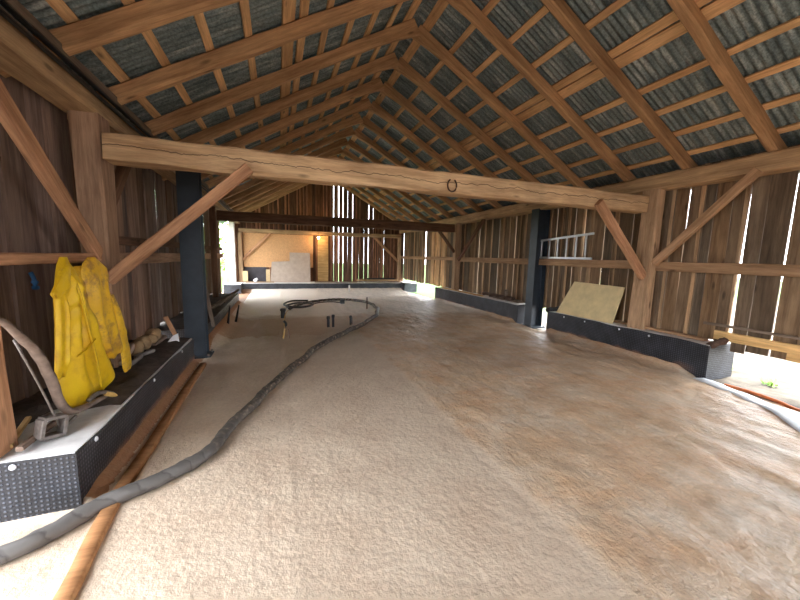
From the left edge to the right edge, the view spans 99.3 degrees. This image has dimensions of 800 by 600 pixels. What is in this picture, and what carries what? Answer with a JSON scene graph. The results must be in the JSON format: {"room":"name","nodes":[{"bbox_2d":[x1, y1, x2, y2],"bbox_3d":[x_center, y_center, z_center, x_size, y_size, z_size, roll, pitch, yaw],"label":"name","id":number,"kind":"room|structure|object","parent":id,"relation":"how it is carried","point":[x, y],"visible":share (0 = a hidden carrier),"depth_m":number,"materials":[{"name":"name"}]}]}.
{"room":"farm building","nodes":[
{"label":"farm building","id":0,"kind":"room"},
{"bbox_2d":[0,338,193,522],"bbox_3d":[-2.862,0.894,3.207,1.022,0.493,2.943,-1,8,-20],"label":"ledge","id":1,"kind":"structure","parent":0,"point":[54,474],"depth_m":2.24,"materials":[{"name":"metal"}]},
{"bbox_2d":[0,325,18,457],"bbox_3d":[-2.310,-0.300,1.777,0.164,2.390,0.232,-1,8,-20],"label":"timber post","id":2,"kind":"object","parent":1,"relation":"on","point":[8,433],"visible":1,"depth_m":1.96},
{"bbox_2d":[0,252,101,265],"bbox_3d":[-2.602,-0.311,2.522,0.096,0.080,1.370,-1,8,-20],"label":"wall rail","id":3,"kind":"object","parent":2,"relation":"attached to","point":[6,258],"visible":0.8,"depth_m":2.34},
{"bbox_2d":[10,416,31,447],"bbox_3d":[-2.402,0.828,2.144,0.032,0.024,0.418,-4,10,-36],"label":"wooden stick","id":4,"kind":"object","parent":1,"relation":"on","point":[24,423],"visible":0.74,"depth_m":2.18,"materials":[{"name":"brown wood"}]},
{"bbox_2d":[15,420,56,451],"bbox_3d":[-2.241,0.835,2.106,0.038,0.030,0.340,-1,8,-20],"label":"wooden stick","id":5,"kind":"object","parent":1,"relation":"on","point":[30,440],"visible":0.69,"depth_m":2.02,"materials":[{"name":"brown wood"}]},
{"bbox_2d":[33,413,77,440],"bbox_3d":[-2.168,0.779,2.174,0.106,0.155,0.284,2,7,1],"label":"clamp","id":6,"kind":"object","parent":1,"relation":"on","point":[40,433],"visible":0.97,"depth_m":2.10,"materials":[{"name":"metal"}]},
{"bbox_2d":[0,318,117,427],"bbox_3d":[-2.164,0.403,2.120,0.104,0.885,1.073,0,7,-13],"label":"hose","id":7,"kind":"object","parent":1,"relation":"on","point":[50,377],"depth_m":2.07,"materials":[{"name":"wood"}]},
{"bbox_2d":[50,257,114,407],"bbox_3d":[-2.376,0.228,2.585,0.121,1.104,0.863,-1,8,-20],"label":"raincoat","id":8,"kind":"object","parent":1,"relation":"on","point":[82,366],"visible":0.98,"depth_m":2.39,"materials":[{"name":"plastic"}]},
{"bbox_2d":[67,110,125,367],"bbox_3d":[-2.871,-0.503,3.261,0.225,2.390,0.270,-1,8,-20],"label":"timber post","id":9,"kind":"object","parent":1,"relation":"on","point":[94,176],"visible":0.5,"depth_m":3.09,"materials":[{"name":"wood"}]},
{"bbox_2d":[0,79,102,258],"bbox_3d":[-2.546,-0.977,2.393,0.085,1.390,1.502,-1,8,-20],"label":"brace","id":10,"kind":"object","parent":9,"relation":"attached to","point":[12,120],"visible":0.98,"depth_m":2.40,"materials":[{"name":"wood"}]},
{"bbox_2d":[0,15,239,223],"bbox_3d":[-3.519,-2.022,4.890,0.294,0.215,20.000,-1,8,-20],"label":"wall plate","id":11,"kind":"object","parent":9,"relation":"on","point":[20,58],"visible":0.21,"depth_m":2.50,"materials":[{"name":"wood"}]},
{"bbox_2d":[0,0,242,77],"bbox_3d":[-1.001,-2.792,2.908,4.013,2.358,0.112,-1,8,-20],"label":"rafter","id":12,"kind":"object","parent":11,"relation":"on","point":[132,19],"visible":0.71,"depth_m":2.57,"materials":[{"name":"brown wood"}]},
{"bbox_2d":[67,0,407,118],"bbox_3d":[-1.303,-2.907,3.752,4.013,2.358,0.112,-1,8,-20],"label":"rafter","id":13,"kind":"object","parent":11,"relation":"on","point":[171,75],"visible":0.84,"depth_m":3.61,"materials":[{"name":"brown wood"}]},
{"bbox_2d":[232,181,295,210],"bbox_3d":[-4.403,-4.086,12.408,4.013,2.358,0.112,-1,8,-20],"label":"rafter","id":14,"kind":"object","parent":11,"relation":"on","point":[288,183],"visible":0.45,"depth_m":12.21,"materials":[{"name":"brown wood"}]},
{"bbox_2d":[237,182,302,211],"bbox_3d":[-4.705,-4.201,13.254,4.013,2.358,0.112,-1,8,-20],"label":"rafter","id":15,"kind":"object","parent":11,"relation":"on","point":[296,183],"visible":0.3,"depth_m":13.11,"materials":[{"name":"brown wood"}]},
{"bbox_2d":[162,77,384,180],"bbox_3d":[-2.232,-3.260,6.345,4.013,2.358,0.112,-1,8,-20],"label":"rafter","id":16,"kind":"object","parent":11,"relation":"on","point":[376,85],"visible":0.72,"depth_m":6.42,"materials":[{"name":"brown wood"}]},
{"bbox_2d":[244,183,307,211],"bbox_3d":[-5.022,-4.321,14.136,4.013,2.358,0.112,-1,8,-20],"label":"rafter","id":17,"kind":"object","parent":11,"relation":"on","point":[303,184],"visible":0.34,"depth_m":14.07,"materials":[{"name":"brown wood"}]},
{"bbox_2d":[135,18,419,136],"bbox_3d":[-1.619,-3.027,4.633,4.013,2.358,0.112,-1,8,-20],"label":"rafter","id":18,"kind":"object","parent":11,"relation":"on","point":[407,29],"visible":0.87,"depth_m":4.59,"materials":[{"name":"brown wood"}]},
{"bbox_2d":[208,126,354,191],"bbox_3d":[-3.161,-3.614,8.941,4.013,2.358,0.112,-1,8,-20],"label":"rafter","id":19,"kind":"object","parent":11,"relation":"on","point":[349,131],"visible":0.38,"depth_m":9.20,"materials":[{"name":"brown wood"}]},
{"bbox_2d":[225,155,337,207],"bbox_3d":[-4.092,-3.967,11.539,4.013,2.358,0.112,-1,8,-20],"label":"rafter","id":20,"kind":"object","parent":11,"relation":"on","point":[278,183],"visible":0.4,"depth_m":11.31,"materials":[{"name":"brown wood"}]},
{"bbox_2d":[204,113,362,189],"bbox_3d":[-2.852,-3.496,8.078,4.013,2.358,0.112,-1,8,-20],"label":"rafter","id":21,"kind":"object","parent":11,"relation":"on","point":[356,119],"visible":0.59,"depth_m":8.24,"materials":[{"name":"brown wood"}]},
{"bbox_2d":[223,147,343,205],"bbox_3d":[-3.778,-3.848,10.664,4.013,2.358,0.112,-1,8,-20],"label":"rafter","id":22,"kind":"object","parent":11,"relation":"on","point":[337,151],"visible":0.44,"depth_m":10.46,"materials":[{"name":"brown wood"}]},
{"bbox_2d":[222,138,348,199],"bbox_3d":[-3.476,-3.733,9.820,4.013,2.358,0.112,-1,8,-20],"label":"rafter","id":23,"kind":"object","parent":11,"relation":"on","point":[342,142],"visible":0.48,"depth_m":9.99,"materials":[{"name":"brown wood"}]},
{"bbox_2d":[201,98,372,179],"bbox_3d":[-2.548,-3.380,7.229,4.013,2.358,0.112,-1,8,-20],"label":"rafter","id":24,"kind":"object","parent":11,"relation":"on","point":[365,104],"visible":0.64,"depth_m":7.37,"materials":[{"name":"brown wood"}]},
{"bbox_2d":[178,52,399,143],"bbox_3d":[-1.927,-3.144,5.493,4.013,2.358,0.112,-1,8,-20],"label":"rafter","id":25,"kind":"object","parent":11,"relation":"on","point":[390,61],"visible":0.8,"depth_m":5.50,"materials":[{"name":"brown wood"}]},
{"bbox_3d":[-0.698,-2.645,2.058,4.489,0.236,0.111,-31,16,-13],"label":"rafter","id":26,"kind":"object","parent":11,"relation":"on","visible":0},
{"bbox_2d":[0,0,233,210],"bbox_3d":[-3.337,-2.114,4.889,0.050,0.162,19.700,-1,8,-20],"label":"track","id":27,"kind":"object","parent":26,"relation":"attached to","point":[14,7],"visible":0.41,"depth_m":2.52,"materials":[{"name":"black metal"}]},
{"bbox_2d":[114,165,130,204],"bbox_3d":[-3.014,-1.392,3.684,0.087,0.863,0.838,-1,8,-19],"label":"brace","id":28,"kind":"object","parent":9,"relation":"attached to","point":[121,172],"visible":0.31,"depth_m":3.58,"materials":[{"name":"brown wood"}]},
{"bbox_2d":[73,257,131,372],"bbox_3d":[-2.526,0.191,2.946,0.113,1.119,0.805,-1,8,-17],"label":"raincoat","id":29,"kind":"object","parent":1,"relation":"on","point":[93,275],"visible":0.7,"depth_m":2.84,"materials":[{"name":"plastic"}]},
{"bbox_2d":[0,75,221,403],"bbox_3d":[-3.754,-0.655,4.991,0.051,3.008,20.027,-1,8,-20],"label":"wall","id":30,"kind":"structure","parent":0,"point":[31,221],"depth_m":2.90,"materials":[{"name":"wood"}]},
{"bbox_2d":[78,236,221,250],"bbox_3d":[-4.509,-1.151,7.277,0.098,0.112,8.500,-1,8,-20],"label":"wall rail","id":31,"kind":"object","parent":30,"relation":"attached to","point":[128,241],"visible":0.36,"depth_m":4.51,"materials":[{"name":"brown wood"}]},
{"bbox_2d":[120,253,222,263],"bbox_3d":[-4.495,-0.932,7.312,0.101,0.159,8.500,-1,8,-20],"label":"wall rail","id":32,"kind":"object","parent":30,"relation":"attached to","point":[155,257],"visible":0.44,"depth_m":5.41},
{"bbox_2d":[228,222,236,282],"bbox_3d":[-6.783,-1.900,13.751,0.233,2.460,0.214,-1,8,-20],"label":"timber post","id":33,"kind":"object","parent":30,"relation":"on","point":[231,225],"visible":0.94,"depth_m":13.66,"materials":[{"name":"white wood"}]},
{"bbox_2d":[157,293,238,338],"bbox_3d":[-4.373,0.328,7.707,0.810,0.406,5.164,-1,8,-20],"label":"wall","id":34,"kind":"structure","parent":0,"point":[219,312],"depth_m":6.54,"materials":[{"name":"concrete"}]},
{"bbox_2d":[209,206,218,296],"bbox_3d":[-5.002,-1.270,9.146,0.155,2.460,0.163,-1,8,-20],"label":"timber post","id":35,"kind":"object","parent":34,"relation":"on","point":[212,211],"visible":0.94,"depth_m":9.08,"materials":[{"name":"brown wood"}]},
{"bbox_2d":[235,184,403,281],"bbox_3d":[-3.428,-3.233,15.486,7.715,4.898,0.060,-1,8,-20],"label":"wall","id":36,"kind":"structure","parent":0,"point":[311,199],"depth_m":15.75,"materials":[{"name":"wood"}]},
{"bbox_2d":[244,267,266,281],"bbox_3d":[-6.243,-1.107,14.697,0.880,0.635,0.025,-1,8,-20],"label":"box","id":37,"kind":"object","parent":36,"relation":"attached to","point":[253,272],"visible":0.68,"depth_m":14.69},
{"bbox_2d":[243,233,312,267],"bbox_3d":[-5.293,-2.158,14.891,2.880,1.440,0.020,-1,8,-20],"label":"panel","id":38,"kind":"object","parent":36,"relation":"attached to","point":[276,247],"visible":0.92,"depth_m":14.80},
{"bbox_2d":[317,236,327,280],"bbox_3d":[-3.528,-1.880,15.556,0.480,2.070,0.030,-1,8,-20],"label":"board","id":39,"kind":"object","parent":36,"relation":"attached to","point":[323,240],"visible":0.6,"depth_m":15.54,"materials":[{"name":"brown wood"}]},
{"bbox_2d":[223,281,416,293],"bbox_3d":[-3.150,-0.572,14.954,8.000,0.426,2.018,-1,8,-20],"label":"wall","id":40,"kind":"structure","parent":0,"point":[276,285],"depth_m":14.78,"materials":[{"name":"concrete"}]},
{"bbox_2d":[238,232,243,281],"bbox_3d":[-6.718,-1.789,14.318,0.175,2.100,0.200,-1,8,-20],"label":"timber post","id":41,"kind":"object","parent":40,"relation":"on","point":[240,240],"visible":0.85,"depth_m":14.24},
{"bbox_2d":[238,228,401,237],"bbox_3d":[-3.348,-3.007,15.376,7.200,0.182,0.215,-1,8,-20],"label":"wall plate","id":42,"kind":"object","parent":41,"relation":"on","point":[246,230],"visible":0.99,"depth_m":15.13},
{"bbox_2d":[271,252,309,281],"bbox_3d":[-4.803,-1.435,14.912,1.670,1.295,0.180,-1,8,-20],"label":"panel","id":43,"kind":"object","parent":40,"relation":"on","point":[297,269],"visible":0.9,"depth_m":14.94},
{"bbox_2d":[396,238,401,281],"bbox_3d":[-0.045,-1.939,16.685,0.178,2.140,0.206,-1,8,-20],"label":"timber post","id":44,"kind":"object","parent":40,"relation":"on","point":[399,241],"visible":0.91,"depth_m":16.61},
{"bbox_2d":[0,288,799,599],"bbox_3d":[-0.350,0.729,6.024,7.548,0.202,19.300,-1,8,-20],"label":"floor","id":45,"kind":"structure","parent":0,"point":[431,449],"depth_m":2.42,"materials":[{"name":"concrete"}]},
{"bbox_2d":[52,363,206,599],"bbox_3d":[-2.003,1.140,2.784,0.134,0.048,4.052,-1,8,-21],"label":"wooden lath","id":46,"kind":"object","parent":45,"relation":"on","point":[74,579],"visible":0.93,"depth_m":1.94,"materials":[{"name":"brown wood"}]},
{"bbox_2d":[0,298,378,565],"bbox_3d":[-1.660,0.630,6.518,2.790,0.177,10.483,1,7,-6],"label":"hose","id":47,"kind":"object","parent":45,"relation":"on","point":[40,537],"visible":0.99,"depth_m":2.22,"materials":[{"name":"black plastic"}]},
{"bbox_2d":[175,171,213,358],"bbox_3d":[-3.009,-0.528,4.944,0.390,2.790,0.320,-1,8,-20],"label":"steel column","id":48,"kind":"structure","parent":45,"relation":"on","point":[188,184],"depth_m":4.87,"materials":[{"name":"metal"}]},
{"bbox_2d":[693,378,799,431],"bbox_3d":[3.958,1.182,3.680,0.379,0.051,2.018,3,7,14],"label":"strip","id":49,"kind":"object","parent":45,"relation":"on","point":[787,416],"visible":0.98,"depth_m":3.79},
{"bbox_2d":[724,383,799,411],"bbox_3d":[4.305,1.174,3.837,0.193,0.073,1.260,2,7,3],"label":"pipe","id":50,"kind":"object","parent":45,"relation":"on","point":[725,384],"visible":0.98,"depth_m":4.05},
{"bbox_2d":[0,0,799,223],"bbox_3d":[-0.077,-3.221,6.163,8.600,2.473,20.381,-1,8,-20],"label":"ceiling","id":51,"kind":"structure","parent":0,"point":[747,19],"depth_m":4.49,"materials":[{"name":"metal"}]},
{"bbox_2d":[45,0,216,185],"bbox_3d":[-3.300,-2.389,4.998,0.101,0.078,19.950,-1,8,-20],"label":"batten","id":52,"kind":"object","parent":51,"relation":"attached to","point":[61,8],"visible":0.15,"depth_m":2.99,"materials":[{"name":"brown wood"}]},
{"bbox_2d":[121,0,239,185],"bbox_3d":[-2.955,-2.598,5.093,0.093,0.075,19.950,-1,8,-20],"label":"batten","id":53,"kind":"object","parent":51,"relation":"attached to","point":[149,36],"visible":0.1,"depth_m":3.28,"materials":[{"name":"brown wood"}]},
{"bbox_2d":[194,13,254,185],"bbox_3d":[-2.572,-2.832,5.199,0.094,0.074,19.950,-1,8,-20],"label":"batten","id":54,"kind":"object","parent":51,"relation":"attached to","point":[200,20],"visible":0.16,"depth_m":3.47,"materials":[{"name":"brown wood"}]},
{"bbox_2d":[239,0,264,143],"bbox_3d":[-2.219,-3.050,5.296,0.097,0.074,19.950,-1,8,-20],"label":"batten","id":55,"kind":"object","parent":51,"relation":"attached to","point":[244,5],"visible":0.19,"depth_m":3.56,"materials":[{"name":"brown wood"}]},
{"bbox_2d":[280,0,295,147],"bbox_3d":[-1.827,-3.289,5.404,0.153,0.107,19.950,-1,8,-20],"label":"batten","id":56,"kind":"object","parent":51,"relation":"attached to","point":[288,6],"visible":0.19,"depth_m":4.29,"materials":[{"name":"brown wood"}]},
{"bbox_2d":[287,0,309,153],"bbox_3d":[-1.673,-3.382,5.446,0.107,0.081,19.950,-1,8,-20],"label":"batten","id":57,"kind":"object","parent":51,"relation":"attached to","point":[304,4],"visible":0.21,"depth_m":4.40,"materials":[{"name":"brown wood"}]},
{"bbox_2d":[299,0,334,149],"bbox_3d":[-1.395,-3.551,5.522,0.097,0.076,19.950,-1,8,-20],"label":"batten","id":58,"kind":"object","parent":51,"relation":"attached to","point":[330,3],"visible":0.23,"depth_m":4.62,"materials":[{"name":"brown wood"}]},
{"bbox_2d":[308,20,354,153],"bbox_3d":[-1.080,-3.743,5.609,0.096,0.072,19.950,-1,8,-20],"label":"batten","id":59,"kind":"object","parent":51,"relation":"attached to","point":[349,25],"visible":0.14,"depth_m":5.06,"materials":[{"name":"brown wood"}]},
{"bbox_2d":[319,11,379,148],"bbox_3d":[-0.766,-3.936,5.695,0.096,0.074,19.950,-1,8,-20],"label":"batten","id":60,"kind":"object","parent":51,"relation":"attached to","point":[374,15],"visible":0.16,"depth_m":4.89,"materials":[{"name":"brown wood"}]},
{"bbox_2d":[330,2,402,143],"bbox_3d":[-0.459,-4.123,5.780,0.095,0.074,19.950,-1,8,-20],"label":"batten","id":61,"kind":"object","parent":51,"relation":"attached to","point":[398,6],"visible":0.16,"depth_m":5.00,"materials":[{"name":"brown wood"}]},
{"bbox_2d":[345,0,421,128],"bbox_3d":[-0.171,-4.298,5.859,0.144,0.102,19.950,-1,8,-20],"label":"batten","id":62,"kind":"object","parent":51,"relation":"attached to","point":[415,4],"visible":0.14,"depth_m":5.07,"materials":[{"name":"brown wood"}]},
{"bbox_2d":[340,0,448,157],"bbox_3d":[0.149,-4.304,5.973,0.142,0.101,19.950,-1,8,-20],"label":"batten","id":63,"kind":"object","parent":51,"relation":"attached to","point":[440,6],"visible":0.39,"depth_m":5.78,"materials":[{"name":"brown wood"}]},
{"bbox_2d":[359,0,499,158],"bbox_3d":[0.557,-4.064,6.152,0.100,0.078,19.950,-1,8,-20],"label":"batten","id":64,"kind":"object","parent":51,"relation":"attached to","point":[486,10],"visible":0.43,"depth_m":5.42,"materials":[{"name":"brown wood"}]},
{"bbox_2d":[351,5,548,187],"bbox_3d":[0.965,-3.824,6.330,0.099,0.077,19.950,-1,8,-20],"label":"batten","id":65,"kind":"object","parent":51,"relation":"attached to","point":[542,11],"visible":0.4,"depth_m":5.22,"materials":[{"name":"brown wood"}]},
{"bbox_2d":[359,0,630,193],"bbox_3d":[1.355,-3.593,6.502,0.096,0.076,19.950,-1,8,-20],"label":"batten","id":66,"kind":"object","parent":51,"relation":"attached to","point":[617,4],"visible":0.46,"depth_m":4.67,"materials":[{"name":"brown wood"}]},
{"bbox_2d":[368,0,711,199],"bbox_3d":[1.726,-3.374,6.664,0.115,0.087,19.950,-1,8,-20],"label":"batten","id":67,"kind":"object","parent":51,"relation":"attached to","point":[671,17],"visible":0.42,"depth_m":4.49,"materials":[{"name":"brown wood"}]},
{"bbox_2d":[370,0,745,201],"bbox_3d":[1.847,-3.303,6.717,0.152,0.109,19.950,-1,8,-20],"label":"batten","id":68,"kind":"object","parent":51,"relation":"attached to","point":[715,8],"visible":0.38,"depth_m":4.18,"materials":[{"name":"brown wood"}]},
{"bbox_2d":[380,15,799,208],"bbox_3d":[2.265,-3.058,6.900,0.095,0.077,19.950,-1,8,-20],"label":"batten","id":69,"kind":"object","parent":51,"relation":"attached to","point":[795,22],"visible":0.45,"depth_m":4.08,"materials":[{"name":"brown wood"}]},
{"bbox_2d":[387,56,799,213],"bbox_3d":[2.598,-2.860,7.046,0.095,0.077,19.950,-1,8,-20],"label":"batten","id":70,"kind":"object","parent":51,"relation":"attached to","point":[793,62],"visible":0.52,"depth_m":4.32,"materials":[{"name":"brown wood"}]},
{"bbox_2d":[395,92,799,218],"bbox_3d":[2.951,-2.653,7.201,0.096,0.074,19.950,-1,8,-20],"label":"batten","id":71,"kind":"object","parent":51,"relation":"attached to","point":[794,97],"visible":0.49,"depth_m":4.57,"materials":[{"name":"brown wood"}]},
{"bbox_2d":[410,122,799,221],"bbox_3d":[3.285,-2.456,7.347,0.094,0.075,19.950,-1,8,-20],"label":"batten","id":72,"kind":"object","parent":51,"relation":"attached to","point":[795,126],"visible":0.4,"depth_m":4.85,"materials":[{"name":"brown wood"}]},
{"bbox_2d":[435,287,734,379],"bbox_3d":[3.008,0.325,8.699,0.619,0.537,8.547,-1,8,-20],"label":"wall","id":73,"kind":"structure","parent":0,"point":[696,357],"depth_m":5.62,"materials":[{"name":"concrete"}]},
{"bbox_2d":[452,223,461,289],"bbox_3d":[1.916,-1.438,11.467,0.215,2.240,0.213,-1,8,-20],"label":"timber post","id":74,"kind":"object","parent":73,"relation":"on","point":[458,227],"visible":0.88,"depth_m":11.38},
{"bbox_2d":[216,210,454,232],"bbox_3d":[-1.521,-2.333,10.273,7.140,0.278,0.253,-1,8,-20],"label":"tie beam","id":75,"kind":"structure","parent":74,"relation":"attached to","point":[229,216],"depth_m":9.95,"materials":[{"name":"brown wood"}]},
{"bbox_2d":[457,219,485,260],"bbox_3d":[2.203,-1.845,10.605,0.089,1.280,1.468,-1,8,-20],"label":"brace","id":76,"kind":"object","parent":74,"relation":"attached to","point":[482,221],"visible":0.99,"depth_m":10.48,"materials":[{"name":"brown wood"}]},
{"bbox_2d":[460,257,631,268],"bbox_3d":[3.024,-0.973,8.553,0.100,0.155,6.120,-1,8,-20],"label":"wall rail","id":77,"kind":"object","parent":74,"relation":"attached to","point":[622,264],"visible":0.91,"depth_m":7.17,"materials":[{"name":"brown wood"}]},
{"bbox_2d":[540,232,594,259],"bbox_3d":[3.422,-1.150,7.360,0.030,0.525,1.753,-1,8,-20],"label":"ladder","id":78,"kind":"object","parent":77,"relation":"on","point":[592,233],"visible":0.84,"depth_m":7.12,"materials":[{"name":"silver metal"}]},
{"bbox_2d":[557,282,624,323],"bbox_3d":[3.632,0.009,6.576,0.206,0.669,1.309,-1,8,-20],"label":"plywood sheet","id":79,"kind":"object","parent":73,"relation":"on","point":[597,302],"visible":1,"depth_m":6.45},
{"bbox_2d":[627,189,665,329],"bbox_3d":[4.015,-0.632,5.545,0.174,2.240,0.287,-1,8,-20],"label":"timber post","id":80,"kind":"object","parent":73,"relation":"on","point":[639,315],"visible":0.86,"depth_m":5.47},
{"bbox_2d":[101,132,649,213],"bbox_3d":[0.601,-1.474,4.320,7.020,0.279,0.246,-1,8,-20],"label":"tie beam","id":81,"kind":"structure","parent":80,"relation":"attached to","point":[127,150],"depth_m":3.78,"materials":[{"name":"wood"}]},
{"bbox_2d":[108,163,252,283],"bbox_3d":[-2.110,-0.757,3.285,1.300,1.211,0.086,-1,8,-20],"label":"brace","id":82,"kind":"object","parent":81,"relation":"attached to","point":[148,247],"visible":0.96,"depth_m":3.25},
{"bbox_2d":[594,199,645,279],"bbox_3d":[3.431,-0.907,5.250,1.204,1.187,0.090,-1,8,-20],"label":"brace","id":83,"kind":"object","parent":80,"relation":"attached to","point":[602,208],"visible":1,"depth_m":5.19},
{"bbox_2d":[651,167,763,265],"bbox_3d":[4.239,-1.095,4.795,0.086,1.256,1.205,-1,8,-19],"label":"brace","id":84,"kind":"object","parent":80,"relation":"attached to","point":[753,174],"visible":1,"depth_m":4.67,"materials":[{"name":"brown wood"}]},
{"bbox_2d":[655,262,799,276],"bbox_3d":[4.563,-0.379,4.254,0.098,0.152,2.590,-1,8,-20],"label":"wall rail","id":85,"kind":"object","parent":80,"relation":"attached to","point":[784,270],"visible":0.96,"depth_m":4.49,"materials":[{"name":"brown wood"}]},
{"bbox_2d":[613,320,707,340],"bbox_3d":[4.003,0.435,5.696,0.106,0.042,1.951,-1,8,-18],"label":"board","id":86,"kind":"object","parent":73,"relation":"on","point":[615,321],"visible":0.61,"depth_m":5.15,"materials":[{"name":"brown wood"}]},
{"bbox_2d":[403,144,799,359],"bbox_3d":[3.530,-0.807,7.579,0.061,3.028,20.028,-1,8,-20],"label":"wall","id":87,"kind":"structure","parent":0,"point":[681,301],"depth_m":5.20,"materials":[{"name":"wood"}]},
{"bbox_2d":[428,203,565,223],"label":"wall plate","id":88,"kind":"object","parent":87,"relation":"on","point":[519,209],"depth_m":9.11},
{"bbox_2d":[343,186,398,220],"bbox_3d":[-1.338,-4.404,15.527,4.013,2.351,0.113,-1,8,-20],"label":"rafter","id":89,"kind":"object","parent":88,"relation":"on","point":[350,189],"visible":0.57,"depth_m":15.49,"materials":[{"name":"brown wood"}]},
{"bbox_2d":[354,187,407,220],"bbox_3d":[-1.022,-4.284,14.644,4.013,2.351,0.113,-1,8,-20],"label":"rafter","id":90,"kind":"object","parent":88,"relation":"on","point":[360,189],"visible":0.56,"depth_m":14.70,"materials":[{"name":"brown wood"}]},
{"bbox_2d":[338,155,431,222],"bbox_3d":[-0.408,-4.050,12.930,4.013,2.351,0.113,-1,8,-20],"label":"rafter","id":91,"kind":"object","parent":88,"relation":"on","point":[400,201],"visible":0.55,"depth_m":13.14,"materials":[{"name":"brown wood"}]},
{"bbox_2d":[342,147,442,220],"bbox_3d":[-0.095,-3.931,12.055,4.013,2.351,0.113,-1,8,-20],"label":"rafter","id":92,"kind":"object","parent":88,"relation":"on","point":[347,153],"visible":0.51,"depth_m":12.21,"materials":[{"name":"brown wood"}]},
{"bbox_2d":[365,187,419,221],"bbox_3d":[-0.719,-4.169,13.799,4.013,2.351,0.113,-1,8,-20],"label":"rafter","id":93,"kind":"object","parent":88,"relation":"on","point":[372,190],"visible":0.56,"depth_m":13.95,"materials":[{"name":"brown wood"}]},
{"bbox_2d":[347,139,453,217],"bbox_3d":[0.207,-3.816,11.211,4.013,2.351,0.113,-1,8,-20],"label":"rafter","id":94,"kind":"object","parent":88,"relation":"on","point":[352,144],"visible":0.57,"depth_m":10.77,"materials":[{"name":"brown wood"}]},
{"bbox_2d":[353,128,467,214],"bbox_3d":[0.522,-3.696,10.332,4.013,2.351,0.113,-1,8,-20],"label":"rafter","id":95,"kind":"object","parent":88,"relation":"on","point":[359,135],"visible":0.59,"depth_m":9.90,"materials":[{"name":"brown wood"}]},
{"bbox_2d":[361,116,483,211],"bbox_3d":[0.831,-3.579,9.469,4.013,2.351,0.113,-1,8,-20],"label":"rafter","id":96,"kind":"object","parent":88,"relation":"on","point":[367,123],"visible":0.64,"depth_m":9.07,"materials":[{"name":"brown wood"}]},
{"bbox_2d":[369,100,502,208],"bbox_3d":[1.135,-3.463,8.620,4.013,2.351,0.113,-1,8,-20],"label":"rafter","id":97,"kind":"object","parent":88,"relation":"on","point":[377,109],"visible":0.67,"depth_m":8.25,"materials":[{"name":"brown wood"}]},
{"bbox_2d":[379,81,518,203],"bbox_3d":[1.452,-3.343,7.735,4.013,2.351,0.113,-1,8,-20],"label":"rafter","id":98,"kind":"object","parent":88,"relation":"on","point":[389,91],"visible":0.71,"depth_m":7.39,"materials":[{"name":"brown wood"}]},
{"bbox_2d":[394,57,539,182],"bbox_3d":[1.757,-3.227,6.884,4.013,2.351,0.113,-1,8,-20],"label":"rafter","id":99,"kind":"object","parent":88,"relation":"on","point":[405,69],"visible":0.84,"depth_m":6.60,"materials":[{"name":"brown wood"}]},
{"bbox_2d":[412,24,588,187],"bbox_3d":[2.065,-3.110,6.024,4.013,2.351,0.113,-1,8,-20],"label":"rafter","id":100,"kind":"object","parent":88,"relation":"on","point":[428,41],"visible":0.88,"depth_m":5.79,"materials":[{"name":"brown wood"}]},
{"bbox_2d":[445,0,636,181],"bbox_3d":[2.380,-2.990,5.143,4.013,2.351,0.113,-1,8,-20],"label":"rafter","id":101,"kind":"object","parent":88,"relation":"on","point":[468,9],"visible":0.91,"depth_m":4.96,"materials":[{"name":"brown wood"}]},
{"bbox_2d":[593,145,799,194],"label":"wall plate","id":102,"kind":"object","parent":87,"relation":"on","point":[778,161],"depth_m":4.62,"materials":[{"name":"wood"}]},
{"bbox_2d":[541,0,697,169],"bbox_3d":[2.683,-2.875,4.298,4.013,2.351,0.113,-1,8,-20],"label":"rafter","id":103,"kind":"object","parent":102,"relation":"on","point":[559,9],"visible":0.92,"depth_m":4.30,"materials":[{"name":"brown wood"}]},
{"bbox_2d":[666,0,787,151],"bbox_3d":[2.995,-2.756,3.426,4.013,2.351,0.113,-1,8,-20],"label":"rafter","id":104,"kind":"object","parent":102,"relation":"on","point":[688,12],"visible":0.91,"depth_m":3.62,"materials":[{"name":"brown wood"}]},
{"bbox_2d":[703,321,799,339],"bbox_3d":[4.753,0.455,4.066,0.042,0.045,1.900,-1,8,-20],"label":"pole","id":105,"kind":"object","parent":87,"relation":"attached to","point":[704,322],"visible":1,"depth_m":4.43,"materials":[{"name":"brown wood"}]},
{"bbox_2d":[786,353,799,362],"bbox_3d":[4.876,0.753,3.723,0.056,0.096,0.900,-1,8,-20],"label":"board","id":106,"kind":"object","parent":87,"relation":"attached to","point":[789,357],"visible":1,"depth_m":4.07,"materials":[{"name":"brown wood"}]},
{"bbox_2d":[713,330,799,355],"bbox_3d":[4.752,0.599,4.059,0.057,0.127,1.650,-1,8,-20],"label":"board","id":107,"kind":"object","parent":106,"relation":"on","point":[732,337],"visible":0.95,"depth_m":4.37,"materials":[{"name":"brown wood"}]},
{"label":"outside","id":108,"kind":"structure","parent":0,"visible":0},
{"bbox_2d":[161,261,795,370],"bbox_3d":[-2.017,-1.082,20.548,90.000,0.245,100.000,-1,8,-20],"label":"ground","id":109,"kind":"structure","parent":108,"point":[747,360],"depth_m":8.81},
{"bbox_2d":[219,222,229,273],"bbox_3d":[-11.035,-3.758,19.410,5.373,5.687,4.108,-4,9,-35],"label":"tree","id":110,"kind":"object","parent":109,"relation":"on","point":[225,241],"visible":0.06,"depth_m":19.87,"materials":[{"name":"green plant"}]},
{"bbox_2d":[521,208,550,328],"bbox_3d":[3.177,-0.710,7.895,0.420,2.720,0.360,-1,8,-20],"label":"steel column","id":111,"kind":"structure","parent":109,"relation":"on","point":[540,219],"depth_m":7.86,"materials":[{"name":"metal"}]},
{"bbox_2d":[713,363,799,408],"bbox_3d":[6.500,1.355,3.288,3.600,0.080,4.450,-1,8,-20],"label":"dirt strip","id":112,"kind":"object","parent":109,"relation":"on","point":[787,376],"visible":0.77,"depth_m":4.67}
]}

